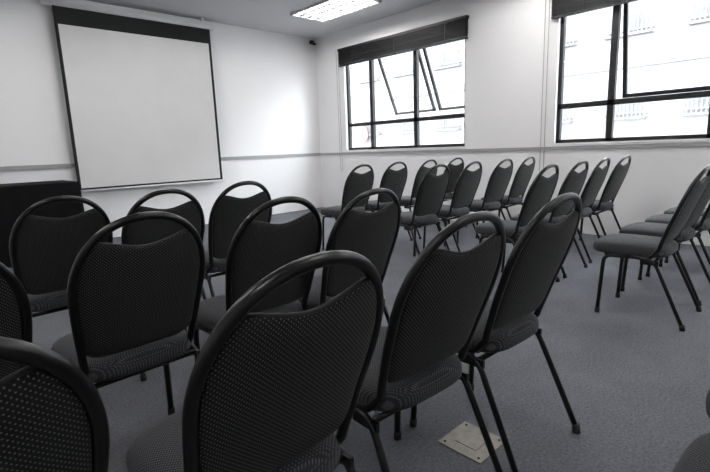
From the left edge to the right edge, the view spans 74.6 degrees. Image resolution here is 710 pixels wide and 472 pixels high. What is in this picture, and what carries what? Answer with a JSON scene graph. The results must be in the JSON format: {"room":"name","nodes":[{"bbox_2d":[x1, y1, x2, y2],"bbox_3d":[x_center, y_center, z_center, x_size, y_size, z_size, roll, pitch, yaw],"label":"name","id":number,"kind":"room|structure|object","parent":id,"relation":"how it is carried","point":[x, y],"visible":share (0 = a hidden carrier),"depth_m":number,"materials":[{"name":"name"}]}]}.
{"room":"conference room","nodes":[
{"label":"conference room","id":0,"kind":"room"},
{"bbox_2d":[0,0,322,237],"bbox_3d":[-4.027,-1.488,6.204,9.000,3.220,0.200,-12,14,-42],"label":"wall","id":1,"kind":"structure","parent":0,"point":[266,95],"depth_m":7.74,"materials":[{"name":"white paint"}]},
{"bbox_2d":[0,153,319,170],"bbox_3d":[-3.938,-0.932,6.221,8.980,0.055,0.020,-12,14,-42],"label":"trim","id":2,"kind":"structure","parent":1,"relation":"attached to","point":[51,166],"depth_m":6.31,"materials":[{"name":"grey wood"}]},
{"bbox_2d":[86,0,439,38],"bbox_3d":[-0.125,-2.516,1.788,9.400,0.150,11.680,-12,14,-42],"label":"ceiling","id":3,"kind":"structure","parent":0,"point":[266,15],"depth_m":7.04,"materials":[{"name":"grey paint"}]},
{"bbox_2d":[41,0,223,191],"bbox_3d":[-3.038,-1.990,6.788,2.290,2.522,0.090,-12,14,-42],"label":"projection screen","id":4,"kind":"object","parent":3,"relation":"hanging from","point":[139,88],"visible":0.9,"depth_m":6.67,"materials":[{"name":"white fabric"}]},
{"bbox_2d":[291,0,380,21],"bbox_3d":[-0.307,-3.378,6.905,0.660,0.035,1.280,-12,14,-42],"label":"ceiling light","id":5,"kind":"object","parent":3,"relation":"attached to","point":[324,10],"depth_m":6.92,"materials":[{"name":"white plastic"}]},
{"bbox_2d":[9,207,709,471],"bbox_3d":[-0.002,0.743,2.545,9.200,0.100,11.480,-12,14,-42],"label":"floor","id":6,"kind":"structure","parent":0,"point":[636,385],"depth_m":2.25,"materials":[{"name":"carpet"}]},
{"bbox_2d":[0,262,32,378],"bbox_3d":[-1.166,0.470,1.305,0.476,0.984,0.604,-12,14,-42],"label":"chair","id":7,"kind":"object","parent":6,"relation":"on","point":[15,307],"visible":0.36,"depth_m":1.22,"materials":[{"name":"black fabric"}]},
{"bbox_2d":[0,180,84,267],"bbox_3d":[-4.138,-0.109,5.183,1.915,0.873,0.824,-12,14,-42],"label":"draped table","id":8,"kind":"object","parent":6,"relation":"on","point":[15,198],"visible":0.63,"depth_m":5.16,"materials":[{"name":"black fabric"}]},
{"bbox_2d":[0,336,109,471],"bbox_3d":[-0.657,0.558,0.740,0.476,0.984,0.604,-12,14,-42],"label":"chair","id":9,"kind":"object","parent":6,"relation":"on","point":[53,417],"visible":1,"depth_m":0.60,"materials":[{"name":"black fabric"}]},
{"bbox_2d":[9,196,112,317],"bbox_3d":[-1.552,0.265,2.467,0.476,0.984,0.604,-12,15,-43],"label":"chair","id":10,"kind":"object","parent":6,"relation":"on","point":[43,251],"visible":0.48,"depth_m":2.24,"materials":[{"name":"black fabric"}]},
{"bbox_2d":[51,211,205,414],"bbox_3d":[-0.834,0.379,1.724,0.604,0.984,0.476,8,15,44],"label":"chair","id":11,"kind":"object","parent":6,"relation":"on","point":[130,307],"visible":0.89,"depth_m":1.54,"materials":[{"name":"black fabric"}]},
{"bbox_2d":[121,189,206,381],"bbox_3d":[-1.141,0.209,2.687,0.476,0.984,0.604,-12,14,-41],"label":"chair","id":12,"kind":"object","parent":6,"relation":"on","point":[146,231],"visible":0.3,"depth_m":2.42,"materials":[{"name":"black fabric"}]},
{"bbox_2d":[204,181,271,296],"bbox_3d":[-0.838,0.119,3.106,0.476,0.984,0.604,-12,14,-42],"label":"chair","id":13,"kind":"object","parent":6,"relation":"on","point":[227,213],"visible":0.48,"depth_m":2.86,"materials":[{"name":"black fabric"}]},
{"bbox_2d":[126,250,383,471],"bbox_3d":[-0.240,0.479,1.074,0.476,0.984,0.604,-12,14,-42],"label":"chair","id":14,"kind":"object","parent":6,"relation":"on","point":[265,392],"visible":1,"depth_m":0.84,"materials":[{"name":"black fabric"}]},
{"bbox_2d":[193,196,321,360],"bbox_3d":[-0.438,0.301,2.058,0.476,0.984,0.604,-12,14,-41],"label":"chair","id":15,"kind":"object","parent":6,"relation":"on","point":[257,249],"visible":0.69,"depth_m":1.83,"materials":[{"name":"black fabric"}]},
{"bbox_2d":[320,164,373,249],"bbox_3d":[-0.087,-0.325,5.320,0.476,0.984,0.604,-12,15,-43],"label":"chair","id":16,"kind":"object","parent":6,"relation":"on","point":[356,184],"visible":0.68,"depth_m":5.13,"materials":[{"name":"black fabric"}]},
{"bbox_2d":[298,188,400,322],"bbox_3d":[-0.087,0.248,2.271,0.476,0.984,0.604,-12,14,-42],"label":"chair","id":17,"kind":"object","parent":6,"relation":"on","point":[372,235],"visible":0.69,"depth_m":2.05,"materials":[{"name":"black fabric"}]},
{"bbox_2d":[362,161,412,240],"bbox_3d":[0.336,-0.419,5.737,0.476,0.984,0.604,-11,14,-41],"label":"chair","id":18,"kind":"object","parent":6,"relation":"on","point":[394,180],"visible":0.77,"depth_m":5.55,"materials":[{"name":"black fabric"}]},
{"bbox_2d":[400,159,439,238],"bbox_3d":[0.763,-0.506,6.113,0.604,0.984,0.476,8,15,44],"label":"chair","id":19,"kind":"object","parent":6,"relation":"on","point":[406,201],"visible":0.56,"depth_m":5.87,"materials":[{"name":"black fabric"}]},
{"bbox_2d":[400,164,449,256],"bbox_3d":[0.610,-0.210,4.571,0.476,0.984,0.604,-12,14,-41],"label":"chair","id":20,"kind":"object","parent":6,"relation":"on","point":[432,190],"visible":0.94,"depth_m":4.39,"materials":[{"name":"black fabric"}]},
{"bbox_2d":[353,211,505,471],"bbox_3d":[0.140,0.388,1.487,0.476,0.984,0.604,-11,14,-39],"label":"chair","id":21,"kind":"object","parent":6,"relation":"on","point":[440,303],"visible":0.92,"depth_m":1.28,"materials":[{"name":"black fabric"}]},
{"bbox_2d":[419,157,466,227],"bbox_3d":[1.206,-0.604,6.551,0.476,0.984,0.604,-12,14,-41],"label":"chair","id":22,"kind":"object","parent":6,"relation":"on","point":[455,170],"visible":0.39,"depth_m":6.37,"materials":[{"name":"black fabric"}]},
{"bbox_2d":[423,161,481,251],"bbox_3d":[1.036,-0.307,5.007,0.604,0.984,0.476,8,15,44],"label":"chair","id":23,"kind":"object","parent":6,"relation":"on","point":[467,184],"visible":0.91,"depth_m":4.83,"materials":[{"name":"black fabric"}]},
{"bbox_2d":[438,421,502,463],"bbox_3d":[0.461,0.806,1.833,0.190,0.006,0.190,-12,14,-42],"label":"outlet plate","id":24,"kind":"object","parent":6,"relation":"on","point":[466,439],"visible":0.95,"depth_m":1.82,"materials":[{"name":"metal"}]},
{"bbox_2d":[456,158,513,243],"bbox_3d":[1.491,-0.398,5.397,0.476,0.984,0.604,-12,14,-41],"label":"chair","id":25,"kind":"object","parent":6,"relation":"on","point":[498,182],"visible":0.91,"depth_m":5.22,"materials":[{"name":"black fabric"}]},
{"bbox_2d":[410,192,581,471],"bbox_3d":[0.525,0.308,1.835,0.476,0.984,0.604,-11,14,-40],"label":"chair","id":26,"kind":"object","parent":6,"relation":"on","point":[533,265],"visible":0.86,"depth_m":1.63,"materials":[{"name":"black fabric"}]},
{"bbox_2d":[481,156,534,237],"bbox_3d":[1.896,-0.489,5.804,0.604,0.984,0.476,8,15,44],"label":"chair","id":27,"kind":"object","parent":6,"relation":"on","point":[523,175],"visible":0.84,"depth_m":5.61,"materials":[{"name":"black fabric"}]},
{"bbox_2d":[475,164,559,281],"bbox_3d":[1.320,-0.097,3.833,0.476,0.984,0.604,-12,14,-42],"label":"chair","id":28,"kind":"object","parent":6,"relation":"on","point":[540,192],"visible":0.72,"depth_m":3.64,"materials":[{"name":"black fabric"}]},
{"bbox_2d":[510,160,588,277],"bbox_3d":[1.752,-0.188,4.234,0.476,0.984,0.604,-12,14,-42],"label":"chair","id":29,"kind":"object","parent":6,"relation":"on","point":[574,181],"visible":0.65,"depth_m":4.03,"materials":[{"name":"black fabric"}]},
{"bbox_2d":[549,157,609,262],"bbox_3d":[2.181,-0.287,4.674,0.604,0.984,0.476,9,15,44],"label":"chair","id":30,"kind":"object","parent":6,"relation":"on","point":[594,183],"visible":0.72,"depth_m":4.45,"materials":[{"name":"black fabric"}]},
{"bbox_2d":[579,155,630,240],"bbox_3d":[2.610,-0.375,5.060,0.476,0.984,0.604,-12,14,-41],"label":"chair","id":31,"kind":"object","parent":6,"relation":"on","point":[617,176],"visible":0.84,"depth_m":4.86,"materials":[{"name":"black fabric"}]},
{"bbox_2d":[593,164,709,331],"bbox_3d":[1.925,0.026,3.060,0.476,0.984,0.604,-12,14,-42],"label":"chair","id":32,"kind":"object","parent":6,"relation":"on","point":[643,248],"visible":1,"depth_m":2.93,"materials":[{"name":"black fabric"}]},
{"bbox_2d":[619,179,709,305],"bbox_3d":[2.334,-0.066,3.469,0.476,0.984,0.604,-12,14,-41],"label":"chair","id":33,"kind":"object","parent":6,"relation":"on","point":[688,232],"visible":0.66,"depth_m":3.39,"materials":[{"name":"black fabric"}]},
{"bbox_2d":[645,203,709,276],"bbox_3d":[2.753,-0.149,3.832,0.476,0.984,0.604,-12,15,-43],"label":"chair","id":34,"kind":"object","parent":6,"relation":"on","point":[703,223],"visible":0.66,"depth_m":3.68,"materials":[{"name":"black fabric"}]},
{"bbox_2d":[663,207,706,262],"bbox_3d":[3.175,-0.239,4.226,0.476,0.984,0.604,-12,14,-42],"label":"chair","id":35,"kind":"object","parent":6,"relation":"on","point":[670,210],"visible":0.13,"depth_m":4.31,"materials":[{"name":"black fabric"}]},
{"bbox_2d":[673,433,709,471],"bbox_3d":[0.897,0.492,0.783,0.476,0.984,0.604,-12,14,-42],"label":"chair","id":36,"kind":"object","parent":6,"relation":"on","point":[696,457],"visible":1,"depth_m":0.99,"materials":[{"name":"black fabric"}]},
{"bbox_2d":[705,388,709,417],"bbox_3d":[1.230,0.418,1.113,0.476,0.984,0.604,-12,14,-42],"label":"chair","id":37,"kind":"object","parent":6,"relation":"on","point":[707,402],"visible":1,"depth_m":1.24,"materials":[{"name":"black fabric"}]},
{"bbox_2d":[315,0,709,245],"bbox_3d":[3.190,-1.577,5.271,0.200,3.220,11.480,-12,14,-42],"label":"wall","id":38,"kind":"structure","parent":0,"point":[505,49],"depth_m":6.28,"materials":[{"name":"white paint"}]},
{"bbox_2d":[335,49,342,170],"bbox_3d":[-0.285,-2.305,8.650,0.045,2.198,0.090,-12,14,-42],"label":"blind pull cord","id":39,"kind":"object","parent":38,"relation":"attached to","point":[335,49],"visible":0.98,"depth_m":8.65,"materials":[{"name":"grey plastic"}]},
{"bbox_2d":[346,39,465,151],"bbox_3d":[0.936,-2.360,7.841,0.671,1.790,2.600,-12,14,-42],"label":"window","id":40,"kind":"structure","parent":38,"relation":"in","point":[417,57],"depth_m":7.75,"materials":[{"name":"metal"},{"name":"dark painted metal"}]},
{"bbox_2d":[337,15,468,66],"bbox_3d":[0.641,-3.064,7.462,0.065,0.305,2.700,-12,14,-42],"label":"blind","id":41,"kind":"object","parent":40,"relation":"attached to","point":[454,29],"visible":1,"depth_m":7.25,"materials":[{"name":"black fabric"}]},
{"bbox_2d":[320,142,709,154],"bbox_3d":[3.200,-1.009,5.227,0.020,0.040,11.280,-12,14,-42],"label":"trim","id":42,"kind":"structure","parent":38,"relation":"attached to","point":[701,143],"depth_m":5.98,"materials":[{"name":"grey wood"}]},
{"bbox_2d":[539,0,549,171],"bbox_3d":[2.393,-1.881,5.875,0.045,2.198,0.090,-12,14,-42],"label":"blind pull cord","id":43,"kind":"object","parent":38,"relation":"attached to","point":[545,0],"visible":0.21,"depth_m":5.85,"materials":[{"name":"grey plastic"}]},
{"bbox_2d":[552,3,709,145],"bbox_3d":[3.519,-1.911,4.950,0.369,1.790,2.640,-12,14,-42],"label":"window","id":44,"kind":"structure","parent":38,"relation":"in","point":[611,101],"depth_m":5.37,"materials":[{"name":"metal"},{"name":"black painted metal"}]},
{"bbox_2d":[551,0,638,19],"bbox_3d":[3.333,-2.638,4.673,0.065,0.305,2.740,-12,14,-42],"label":"blind","id":45,"kind":"object","parent":44,"relation":"attached to","point":[560,8],"visible":1,"depth_m":5.43,"materials":[{"name":"black fabric"}]},
{"label":"outside","id":46,"kind":"structure","parent":0,"visible":0},
{"bbox_3d":[10.159,4.442,24.465,33.700,0.200,80.000,-12,14,-42],"label":"ground","id":47,"kind":"structure","parent":46,"visible":0},
{"bbox_2d":[352,0,709,146],"bbox_3d":[7.145,-4.529,24.380,6.420,17.670,54.000,-12,14,-42],"label":"neighbouring building","id":48,"kind":"structure","parent":47,"relation":"on","point":[669,40],"depth_m":17.57,"materials":[{"name":"grey"}]}
]}

